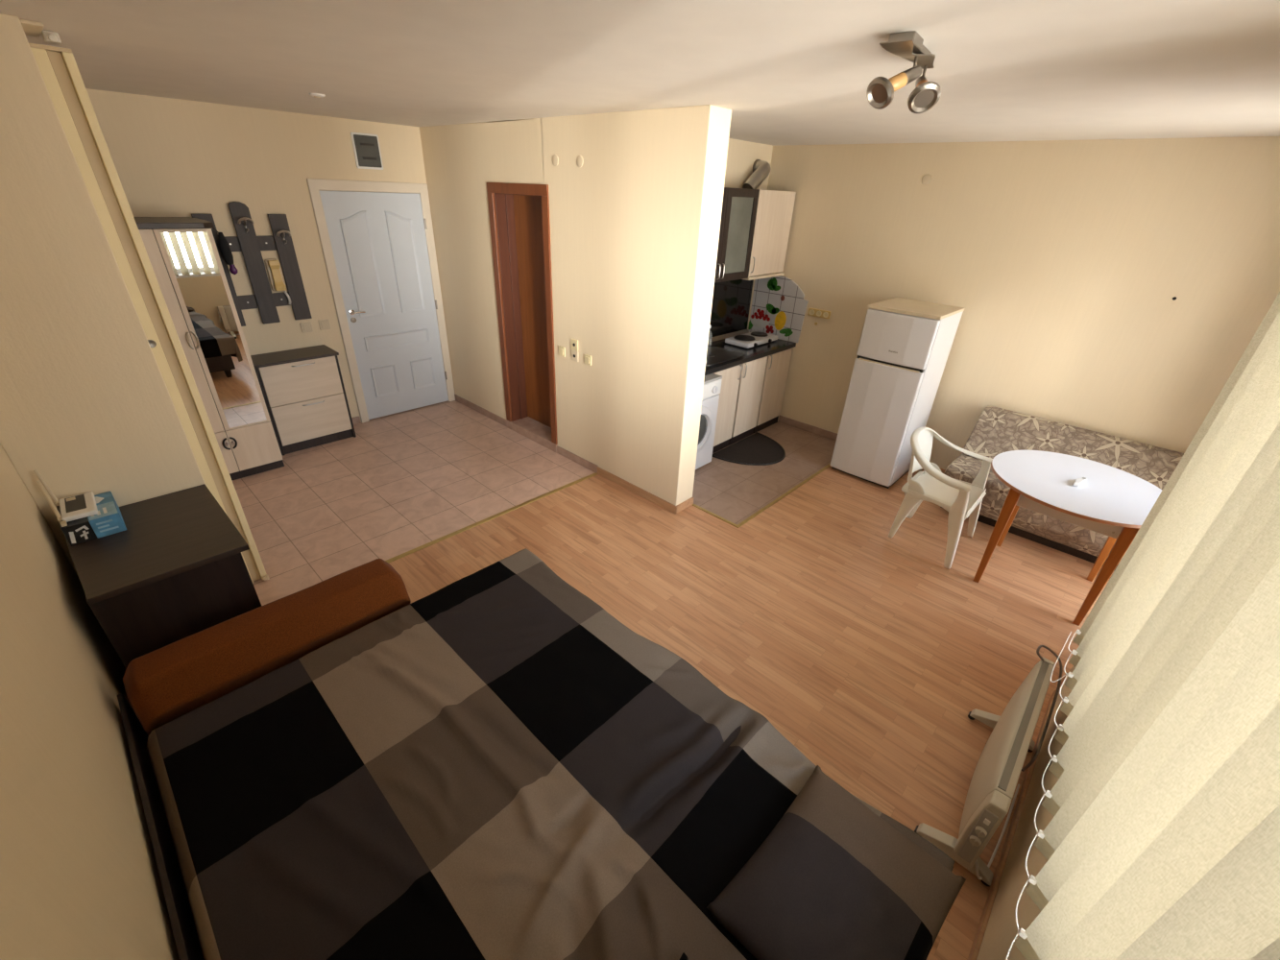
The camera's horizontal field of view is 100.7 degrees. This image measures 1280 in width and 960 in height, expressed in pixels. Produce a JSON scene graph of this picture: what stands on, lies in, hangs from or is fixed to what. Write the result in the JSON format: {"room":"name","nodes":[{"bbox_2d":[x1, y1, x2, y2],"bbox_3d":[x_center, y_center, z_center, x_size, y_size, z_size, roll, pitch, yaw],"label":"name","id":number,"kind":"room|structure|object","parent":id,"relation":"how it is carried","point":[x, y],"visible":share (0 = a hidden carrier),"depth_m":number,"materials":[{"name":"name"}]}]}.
{"room":"studio apartment","nodes":[
{"label":"studio apartment","id":0,"kind":"room"},
{"bbox_2d":[0,443,179,959],"bbox_3d":[-2.105,0.060,1.606,6.146,2.654,0.200,26,36,36],"label":"wall","id":1,"kind":"structure","parent":0,"point":[80,880],"depth_m":1.24,"materials":[{"name":"beige paint"}]},
{"bbox_2d":[0,13,206,574],"bbox_3d":[-2.409,-0.378,2.279,0.358,2.554,0.540,26,36,36],"label":"wall","id":2,"kind":"structure","parent":0,"point":[86,404],"depth_m":2.07,"materials":[{"name":"beige paint"}]},
{"bbox_2d":[19,19,269,583],"bbox_3d":[-2.187,-0.496,2.503,0.310,2.542,0.128,26,36,36],"label":"door","id":3,"kind":"structure","parent":2,"relation":"in","point":[59,69],"depth_m":2.29,"materials":[{"name":"beige wood"}]},
{"bbox_2d":[86,88,426,422],"bbox_3d":[-3.071,-1.597,4.459,0.200,2.554,3.249,26,36,36],"label":"wall","id":4,"kind":"structure","parent":0,"point":[171,157],"depth_m":4.05,"materials":[{"name":"beige paint"}]},
{"bbox_2d":[191,201,312,326],"bbox_3d":[-3.039,-1.691,4.185,0.103,0.897,0.625,26,36,36],"label":"coat rack","id":5,"kind":"object","parent":4,"relation":"attached to","point":[246,241],"visible":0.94,"depth_m":4.24,"materials":[{"name":"grey wood"}]},
{"bbox_2d":[212,227,238,274],"bbox_3d":[-3.130,-1.727,4.004,0.088,0.333,0.074,26,36,36],"label":"umbrella","id":6,"kind":"object","parent":5,"relation":"hanging from","point":[224,246],"visible":0.95,"depth_m":3.98,"materials":[{"name":"black fabric"}]},
{"bbox_2d":[264,258,290,304],"bbox_3d":[-2.964,-1.622,4.348,0.068,0.358,0.106,26,36,36],"label":"handset","id":7,"kind":"object","parent":4,"relation":"attached to","point":[273,266],"visible":1,"depth_m":4.31,"materials":[{"name":"beige plastic"}]},
{"bbox_2d":[300,321,313,332],"bbox_3d":[-2.912,-1.335,4.630,0.015,0.085,0.085,26,36,36],"label":"light switch","id":8,"kind":"object","parent":4,"relation":"attached to","point":[306,326],"visible":1,"depth_m":4.62,"materials":[{"name":"beige plastic"}]},
{"bbox_2d":[318,319,330,330],"bbox_3d":[-2.811,-1.385,4.724,0.015,0.085,0.085,26,36,36],"label":"light switch","id":9,"kind":"object","parent":4,"relation":"attached to","point":[324,324],"visible":1,"depth_m":4.72,"materials":[{"name":"beige plastic"}]},
{"bbox_2d":[351,416,361,424],"bbox_3d":[-2.825,-0.574,5.198,0.012,0.072,0.150,26,36,36],"label":"baseboard","id":10,"kind":"structure","parent":4,"relation":"attached to","point":[356,420],"depth_m":5.22,"materials":[{"name":"tile"}]},
{"bbox_2d":[350,131,383,169],"bbox_3d":[-2.308,-2.783,4.489,0.026,0.260,0.220,26,36,36],"label":"box","id":11,"kind":"object","parent":4,"relation":"attached to","point":[366,146],"visible":1,"depth_m":4.48,"materials":[{"name":"white plastic"}]},
{"bbox_2d":[306,178,455,423],"bbox_3d":[-2.375,-1.659,5.093,0.115,2.115,1.016,26,36,36],"label":"door","id":12,"kind":"structure","parent":4,"relation":"in","point":[378,249],"depth_m":5.00,"materials":[{"name":"white paint"}]},
{"bbox_2d":[513,416,551,440],"bbox_3d":[-0.862,-0.509,5.237,0.735,0.085,0.496,26,36,36],"label":"step","id":13,"kind":"structure","parent":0,"point":[527,422],"depth_m":5.15,"materials":[{"name":"tile"}]},
{"bbox_2d":[419,104,731,506],"bbox_3d":[-0.779,-1.479,4.437,3.230,2.559,0.200,26,36,36],"label":"wall partition","id":14,"kind":"structure","parent":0,"point":[635,229],"depth_m":3.81,"materials":[{"name":"beige paint"}]},
{"bbox_2d":[454,393,507,427],"bbox_3d":[-1.697,-0.744,5.608,1.041,0.072,0.012,26,36,36],"label":"baseboard","id":15,"kind":"structure","parent":14,"relation":"attached to","point":[499,420],"depth_m":5.57,"materials":[{"name":"tile"}]},
{"bbox_2d":[486,182,557,444],"bbox_3d":[-0.920,-1.404,4.626,0.789,2.065,0.236,26,36,36],"label":"door","id":16,"kind":"structure","parent":14,"relation":"in","point":[519,224],"depth_m":4.64,"materials":[{"name":"brown wood"}]},
{"bbox_2d":[507,420,556,453],"bbox_3d":[-1.039,-0.426,5.069,0.775,0.085,0.020,26,36,36],"label":"trim","id":17,"kind":"structure","parent":14,"relation":"attached to","point":[512,425],"depth_m":5.04,"materials":[{"name":"tile"}]},
{"bbox_2d":[552,154,558,166],"bbox_3d":[-0.594,-2.236,3.707,0.072,0.072,0.008,26,36,36],"label":"junction cover","id":18,"kind":"object","parent":14,"relation":"attached to","point":[555,159],"visible":1,"depth_m":3.70,"materials":[{"name":"beige plastic"}]},
{"bbox_2d":[557,345,565,357],"bbox_3d":[-0.641,-1.052,4.337,0.080,0.080,0.015,26,36,36],"label":"light switch","id":19,"kind":"object","parent":14,"relation":"attached to","point":[562,350],"visible":1,"depth_m":4.33,"materials":[{"name":"beige plastic"}]},
{"bbox_2d":[570,338,578,351],"bbox_3d":[-0.521,-1.072,4.202,0.082,0.085,0.013,26,36,36],"label":"wall socket","id":20,"kind":"object","parent":14,"relation":"attached to","point":[573,343],"visible":1,"depth_m":4.20,"materials":[{"name":"beige plastic"}]},
{"bbox_2d":[571,349,578,362],"bbox_3d":[-0.523,-0.994,4.243,0.082,0.085,0.013,26,36,36],"label":"wall socket","id":21,"kind":"object","parent":14,"relation":"attached to","point":[574,354],"visible":1,"depth_m":4.24,"materials":[{"name":"beige plastic"}]},
{"bbox_2d":[556,445,598,473],"bbox_3d":[-0.561,-0.186,4.683,0.545,0.072,0.012,26,36,36],"label":"baseboard","id":22,"kind":"structure","parent":14,"relation":"attached to","point":[560,450],"depth_m":4.67,"materials":[{"name":"tile"}]},
{"bbox_2d":[576,155,583,167],"bbox_3d":[-0.406,-2.139,3.556,0.072,0.072,0.008,26,36,36],"label":"junction cover","id":23,"kind":"object","parent":14,"relation":"attached to","point":[579,159],"visible":1,"depth_m":3.55,"materials":[{"name":"beige plastic"}]},
{"bbox_2d":[583,354,591,365],"bbox_3d":[-0.409,-0.940,4.147,0.080,0.080,0.015,26,36,36],"label":"light switch","id":24,"kind":"object","parent":14,"relation":"attached to","point":[587,358],"visible":1,"depth_m":4.14,"materials":[{"name":"beige plastic"}]},
{"bbox_2d":[597,466,693,514],"bbox_3d":[0.024,0.041,4.325,0.887,0.065,0.218,26,36,36],"label":"baseboard","id":25,"kind":"structure","parent":14,"relation":"attached to","point":[673,509],"depth_m":4.18,"materials":[{"name":"orange wood"}]},
{"bbox_2d":[0,0,1279,145],"bbox_3d":[0.026,-1.963,2.592,6.631,0.169,5.717,26,36,36],"label":"ceiling","id":26,"kind":"structure","parent":0,"point":[788,72],"depth_m":1.92,"materials":[{"name":"paint"}]},
{"bbox_2d":[866,30,941,113],"bbox_3d":[0.826,-1.216,1.606,0.385,0.169,0.152,-21,36,-36],"label":"ceiling spotlight","id":27,"kind":"object","parent":26,"relation":"attached to","point":[907,45],"visible":1,"depth_m":1.58,"materials":[{"name":"silver metal"}]},
{"bbox_2d":[1005,291,1279,959],"bbox_3d":[0.761,0.232,0.585,0.145,1.738,2.448,24,35,34],"label":"vertical blind","id":28,"kind":"object","parent":26,"relation":"hanging from","point":[1161,841],"visible":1,"depth_m":0.88,"materials":[{"name":"beige fabric"}]},
{"bbox_2d":[232,400,1113,959],"bbox_3d":[-0.085,0.378,3.868,6.631,0.101,5.317,26,36,36],"label":"floor","id":29,"kind":"structure","parent":0,"point":[872,657],"depth_m":3.42,"materials":[{"name":"brown wood"}]},
{"bbox_2d":[65,483,261,668],"bbox_3d":[-2.047,0.572,2.401,0.695,0.800,0.508,26,36,36],"label":"chest","id":30,"kind":"object","parent":29,"relation":"on","point":[178,570],"visible":0.6,"depth_m":2.12,"materials":[{"name":"laminate"}]},
{"bbox_2d":[56,491,126,546],"bbox_3d":[-2.294,0.156,2.217,0.247,0.086,0.170,26,36,36],"label":"carton","id":31,"kind":"object","parent":30,"relation":"on","point":[108,520],"visible":0.77,"depth_m":2.16,"materials":[{"name":"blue cardboard"}]},
{"bbox_2d":[33,469,97,527],"bbox_3d":[-2.311,0.054,2.137,0.240,0.166,0.128,26,36,36],"label":"router","id":32,"kind":"object","parent":31,"relation":"on","point":[83,505],"visible":1,"depth_m":2.15,"materials":[{"name":"white plastic"}]},
{"bbox_2d":[133,217,284,481],"bbox_3d":[-3.414,-0.853,3.816,0.581,1.835,0.970,26,36,36],"label":"wardrobe","id":33,"kind":"object","parent":29,"relation":"on","point":[182,253],"visible":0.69,"depth_m":3.75,"materials":[{"name":"laminate"}]},
{"bbox_2d":[160,231,266,428],"bbox_3d":[-2.997,-1.024,3.773,0.003,1.346,0.246,26,36,36],"label":"mirror glass","id":34,"kind":"object","parent":33,"relation":"attached to","point":[192,259],"depth_m":3.73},
{"bbox_2d":[250,344,356,456],"bbox_3d":[-2.959,-0.708,4.668,0.344,0.802,0.632,26,36,36],"label":"cabinet","id":35,"kind":"object","parent":29,"relation":"on","point":[303,392],"visible":0.85,"depth_m":4.55,"materials":[{"name":"laminate"}]},
{"bbox_2d":[117,558,741,959],"bbox_3d":[-0.529,1.079,1.808,2.355,0.603,1.547,26,36,36],"label":"bed","id":36,"kind":"object","parent":29,"relation":"on","point":[163,685],"visible":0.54,"depth_m":1.96,"materials":[{"name":"leather"}]},
{"bbox_2d":[145,548,954,959],"bbox_3d":[-0.373,1.086,1.728,2.137,0.349,1.591,26,36,36],"label":"bedspread","id":37,"kind":"object","parent":36,"relation":"on","point":[471,770],"visible":0.83,"depth_m":1.65,"materials":[{"name":"black fabric"}]},
{"bbox_2d":[679,952,688,959],"bbox_3d":[0.079,1.327,0.955,0.455,0.103,0.620,24,35,34],"label":"pillow","id":38,"kind":"object","parent":37,"relation":"on","point":[684,956],"visible":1,"depth_m":1.29,"materials":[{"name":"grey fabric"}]},
{"bbox_2d":[706,765,966,959],"bbox_3d":[0.538,1.097,1.416,0.475,0.105,0.590,26,36,36],"label":"pillow","id":39,"kind":"object","parent":37,"relation":"on","point":[833,880],"visible":1,"depth_m":1.39,"materials":[{"name":"grey fabric"}]},
{"bbox_2d":[385,472,598,563],"bbox_3d":[-1.223,0.342,3.727,0.036,0.005,2.479,26,36,36],"label":"trim","id":40,"kind":"structure","parent":29,"relation":"on","point":[402,555],"depth_m":3.82,"materials":[{"name":"gold metal"}]},
{"bbox_2d":[695,373,722,469],"bbox_3d":[0.248,-0.514,4.575,0.681,0.816,0.598,26,36,36],"label":"washing machine","id":41,"kind":"object","parent":29,"relation":"on","point":[712,388],"visible":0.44,"depth_m":4.44,"materials":[{"name":"white metal"}]},
{"bbox_2d":[712,363,742,453],"bbox_3d":[0.559,-0.714,4.968,0.594,0.817,0.425,26,36,36],"label":"base cabinet","id":42,"kind":"object","parent":29,"relation":"on","point":[731,376],"visible":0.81,"depth_m":4.82,"materials":[{"name":"laminate"}]},
{"bbox_2d":[728,356,767,445],"bbox_3d":[0.858,-0.854,5.251,0.594,0.817,0.425,26,36,36],"label":"base cabinet","id":43,"kind":"object","parent":29,"relation":"on","point":[751,381],"visible":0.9,"depth_m":5.07,"materials":[{"name":"laminate"}]},
{"bbox_2d":[711,432,785,465],"bbox_3d":[1.112,-0.268,5.037,0.515,0.014,0.800,26,36,36],"label":"floor mat","id":44,"kind":"object","parent":29,"relation":"on","point":[758,448],"visible":0.97,"depth_m":5.02,"materials":[{"name":"black fabric"}]},
{"bbox_2d":[692,463,830,528],"bbox_3d":[1.274,-0.061,4.684,0.437,0.006,2.074,26,36,36],"label":"trim","id":45,"kind":"structure","parent":29,"relation":"on","point":[829,465],"depth_m":4.13,"materials":[{"name":"brown wood"}]},
{"bbox_2d":[753,347,792,433],"bbox_3d":[1.171,-1.000,5.547,0.594,0.817,0.465,26,36,36],"label":"base cabinet","id":46,"kind":"object","parent":29,"relation":"on","point":[777,366],"visible":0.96,"depth_m":5.36,"materials":[{"name":"laminate"}]},
{"bbox_2d":[704,338,796,375],"bbox_3d":[0.650,-1.132,4.839,0.582,0.040,2.066,26,36,36],"label":"countertop","id":47,"kind":"structure","parent":46,"relation":"on","point":[752,353],"depth_m":5.00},
{"bbox_2d":[707,324,712,345],"bbox_3d":[0.656,-1.381,5.054,0.065,0.191,0.065,26,36,36],"label":"dish soap bottle","id":48,"kind":"object","parent":47,"relation":"on","point":[710,332],"visible":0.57,"depth_m":5.04,"materials":[{"name":"white plastic"}]},
{"bbox_2d":[705,346,744,365],"bbox_3d":[0.635,-1.122,4.774,0.375,0.004,0.580,26,36,36],"label":"sink","id":49,"kind":"object","parent":47,"relation":"in","point":[714,354],"visible":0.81,"depth_m":4.80,"materials":[{"name":"metal"}]},
{"bbox_2d":[711,329,748,341],"bbox_3d":[0.446,-1.262,4.978,0.028,0.038,2.046,26,36,36],"label":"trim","id":50,"kind":"structure","parent":47,"relation":"on","point":[724,336],"depth_m":5.41,"materials":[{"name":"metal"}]},
{"bbox_2d":[724,330,777,348],"bbox_3d":[1.119,-1.396,5.249,0.291,0.070,0.550,26,36,36],"label":"electric hotplate","id":51,"kind":"object","parent":47,"relation":"on","point":[748,340],"visible":1,"depth_m":5.15,"materials":[{"name":"white metal"}]},
{"bbox_2d":[830,297,965,488],"bbox_3d":[2.128,-0.726,4.481,0.537,1.437,0.612,26,36,36],"label":"fridge","id":52,"kind":"object","parent":29,"relation":"on","point":[905,346],"visible":0.99,"depth_m":4.23,"materials":[{"name":"white metal"}]},
{"bbox_2d":[888,426,992,569],"bbox_3d":[2.079,0.077,3.686,0.529,0.773,0.626,26,36,36],"label":"armchair","id":53,"kind":"object","parent":29,"relation":"on","point":[962,499],"visible":0.98,"depth_m":3.62,"materials":[{"name":"white plastic"}]},
{"bbox_2d":[914,645,1062,886],"bbox_3d":[1.422,1.070,2.098,0.264,0.504,0.903,26,36,36],"label":"heater","id":54,"kind":"object","parent":29,"relation":"on","point":[993,784],"visible":0.99,"depth_m":1.95,"materials":[{"name":"beige metal"}]},
{"bbox_2d":[983,818,990,825],"bbox_3d":[1.145,1.130,1.750,0.016,0.020,0.006,26,36,36],"label":"rocker switch","id":55,"kind":"object","parent":54,"relation":"attached to","point":[986,821],"depth_m":1.75,"materials":[{"name":"white plastic"}]},
{"bbox_2d":[997,661,1049,791],"bbox_3d":[1.468,0.904,2.013,0.023,0.004,0.770,26,36,36],"label":"panel","id":56,"kind":"object","parent":54,"relation":"attached to","point":[1014,752],"depth_m":1.97,"materials":[{"name":"white metal"}]},
{"bbox_2d":[940,405,1183,571],"bbox_3d":[3.110,0.083,3.820,1.495,0.732,0.777,26,36,36],"label":"floral sofa","id":57,"kind":"object","parent":29,"relation":"on","point":[997,430],"visible":0.34,"depth_m":3.84,"materials":[{"name":"fabric"}]},
{"bbox_2d":[973,450,1161,626],"bbox_3d":[2.549,0.346,3.268,0.896,0.751,0.896,26,36,36],"label":"round table","id":58,"kind":"object","parent":29,"relation":"on","point":[1115,503],"visible":0.84,"depth_m":3.06,"materials":[{"name":"white laminate"}]},
{"bbox_2d":[1072,477,1086,486],"bbox_3d":[2.539,0.010,3.068,0.131,0.028,0.040,-17,34,-32],"label":"remote control","id":59,"kind":"object","parent":58,"relation":"on","point":[1077,482],"visible":1,"depth_m":3.05,"materials":[{"name":"white plastic"}]},
{"bbox_2d":[724,138,772,190],"bbox_3d":[0.413,-1.639,4.840,0.120,2.554,2.068,26,36,36],"label":"wall","id":60,"kind":"structure","parent":0,"point":[741,156],"depth_m":4.66,"materials":[{"name":"beige paint"}]},
{"bbox_2d":[709,279,753,337],"bbox_3d":[0.446,-1.527,4.839,0.008,0.580,2.035,26,36,36],"label":"backsplash","id":61,"kind":"structure","parent":60,"relation":"attached to","point":[731,299],"depth_m":5.27,"materials":[{"name":"black glass"}]},
{"bbox_2d":[714,187,759,282],"bbox_3d":[0.569,-2.030,4.393,0.352,0.700,0.898,26,36,36],"label":"upper cabinet","id":62,"kind":"object","parent":60,"relation":"attached to","point":[739,205],"visible":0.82,"depth_m":4.42,"materials":[{"name":"laminate"}]},
{"bbox_2d":[747,279,754,329],"bbox_3d":[1.152,-1.838,5.513,0.014,0.590,0.014,26,36,36],"label":"strip","id":63,"kind":"object","parent":60,"relation":"attached to","point":[754,279],"visible":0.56,"depth_m":5.51,"materials":[{"name":"beige plastic"}]},
{"bbox_2d":[742,189,796,280],"bbox_3d":[1.095,-2.268,4.894,0.352,0.718,0.623,26,36,36],"label":"upper cabinet","id":64,"kind":"object","parent":60,"relation":"attached to","point":[775,208],"visible":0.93,"depth_m":4.78,"materials":[{"name":"laminate"}]},
{"bbox_2d":[742,159,771,189],"bbox_3d":[1.044,-2.707,4.735,0.155,0.288,0.345,26,36,36],"label":"duct","id":65,"kind":"object","parent":64,"relation":"attached to","point":[761,169],"visible":0.98,"depth_m":4.68,"materials":[{"name":"metal"}]},
{"bbox_2d":[742,272,784,280],"bbox_3d":[1.072,-1.967,5.063,0.334,0.027,0.618,26,36,36],"label":"extractor hood","id":66,"kind":"object","parent":64,"relation":"attached to","point":[756,276],"depth_m":4.91,"materials":[{"name":"beige plastic"}]},
{"bbox_2d":[748,136,1279,469],"bbox_3d":[1.866,-1.629,5.052,6.631,2.654,0.200,26,36,36],"label":"wall","id":67,"kind":"structure","parent":0,"point":[1066,261],"depth_m":3.84,"materials":[{"name":"beige paint"}]},
{"bbox_2d":[748,275,808,343],"bbox_3d":[1.388,-1.739,5.340,0.625,0.604,0.012,26,36,36],"label":"tile backsplash","id":68,"kind":"structure","parent":67,"relation":"attached to","point":[779,305],"depth_m":5.33,"materials":[{"name":"tile"}]},
{"bbox_2d":[748,320,752,329],"bbox_3d":[1.173,-1.648,5.605,0.067,0.116,0.001,26,36,36],"label":"print","id":69,"kind":"object","parent":68,"relation":"attached to","point":[750,326],"depth_m":5.61,"materials":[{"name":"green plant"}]},
{"bbox_2d":[750,317,769,328],"bbox_3d":[1.247,-1.632,5.535,0.230,0.085,0.002,26,36,36],"label":"print","id":70,"kind":"object","parent":68,"relation":"attached to","point":[756,323],"depth_m":5.53,"materials":[{"name":"tile"}]},
{"bbox_2d":[767,283,773,290],"bbox_3d":[1.313,-1.938,5.314,0.093,0.068,0.001,26,36,36],"label":"print","id":71,"kind":"object","parent":68,"relation":"attached to","point":[770,286],"depth_m":5.32,"materials":[{"name":"green tile"}]},
{"bbox_2d":[766,303,775,313],"bbox_3d":[1.334,-1.740,5.391,0.127,0.097,0.001,26,36,36],"label":"print","id":72,"kind":"object","parent":68,"relation":"attached to","point":[770,307],"depth_m":5.39,"materials":[{"name":"green tile"}]},
{"bbox_2d":[772,277,777,288],"bbox_3d":[1.337,-1.962,5.277,0.072,0.096,0.001,26,36,36],"label":"print","id":73,"kind":"object","parent":68,"relation":"attached to","point":[774,279],"depth_m":5.27,"materials":[{"name":"green tile"}]},
{"bbox_2d":[771,307,779,313],"bbox_3d":[1.369,-1.713,5.366,0.093,0.068,0.001,26,36,36],"label":"print","id":74,"kind":"object","parent":68,"relation":"attached to","point":[774,310],"depth_m":5.36,"materials":[{"name":"green tile"}]},
{"bbox_2d":[772,285,780,290],"bbox_3d":[1.364,-1.909,5.275,0.086,0.054,0.001,26,36,36],"label":"print","id":75,"kind":"object","parent":68,"relation":"attached to","point":[775,287],"depth_m":5.27,"materials":[{"name":"green tile"}]},
{"bbox_2d":[774,311,786,330],"bbox_3d":[1.420,-1.612,5.362,0.124,0.189,0.002,26,36,36],"label":"print","id":76,"kind":"object","parent":68,"relation":"attached to","point":[780,316],"depth_m":5.36,"materials":[{"name":"yellow tile"}]},
{"bbox_2d":[779,328,791,334],"bbox_3d":[1.471,-1.506,5.361,0.134,0.065,0.001,26,36,36],"label":"print","id":77,"kind":"object","parent":68,"relation":"attached to","point":[782,330],"depth_m":5.36,"materials":[{"name":"green tile"}]},
{"bbox_2d":[784,331,793,337],"bbox_3d":[1.499,-1.474,5.347,0.084,0.065,0.001,26,36,36],"label":"print","id":78,"kind":"object","parent":68,"relation":"attached to","point":[786,333],"depth_m":5.35,"materials":[{"name":"green tile"}]},
{"bbox_2d":[778,415,837,440],"bbox_3d":[1.826,-0.511,5.484,0.877,0.075,0.012,26,36,36],"label":"baseboard","id":79,"kind":"structure","parent":67,"relation":"attached to","point":[784,420],"depth_m":5.53,"materials":[{"name":"ceramic"}]},
{"bbox_2d":[807,308,830,319],"bbox_3d":[1.715,-1.592,5.062,0.224,0.073,0.019,26,36,36],"label":"socket","id":80,"kind":"object","parent":67,"relation":"attached to","point":[813,312],"visible":1,"depth_m":5.05,"materials":[{"name":"yellow plastic"}]},
{"bbox_2d":[921,174,931,184],"bbox_3d":[2.239,-2.349,4.142,0.072,0.072,0.008,26,36,36],"label":"junction cover","id":81,"kind":"object","parent":67,"relation":"attached to","point":[927,179],"visible":1,"depth_m":4.14,"materials":[{"name":"beige plastic"}]},
{"bbox_2d":[976,666,1075,959],"bbox_3d":[1.389,0.575,0.860,0.765,2.554,3.306,26,36,36],"label":"wall","id":82,"kind":"structure","parent":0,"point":[1001,931],"depth_m":1.71,"materials":[{"name":"beige paint"}]},
{"bbox_2d":[967,690,1056,959],"bbox_3d":[0.987,1.563,1.621,0.013,0.060,3.106,26,36,36],"label":"baseboard","id":83,"kind":"structure","parent":82,"relation":"attached to","point":[978,937],"depth_m":1.95,"materials":[{"name":"orange wood"}]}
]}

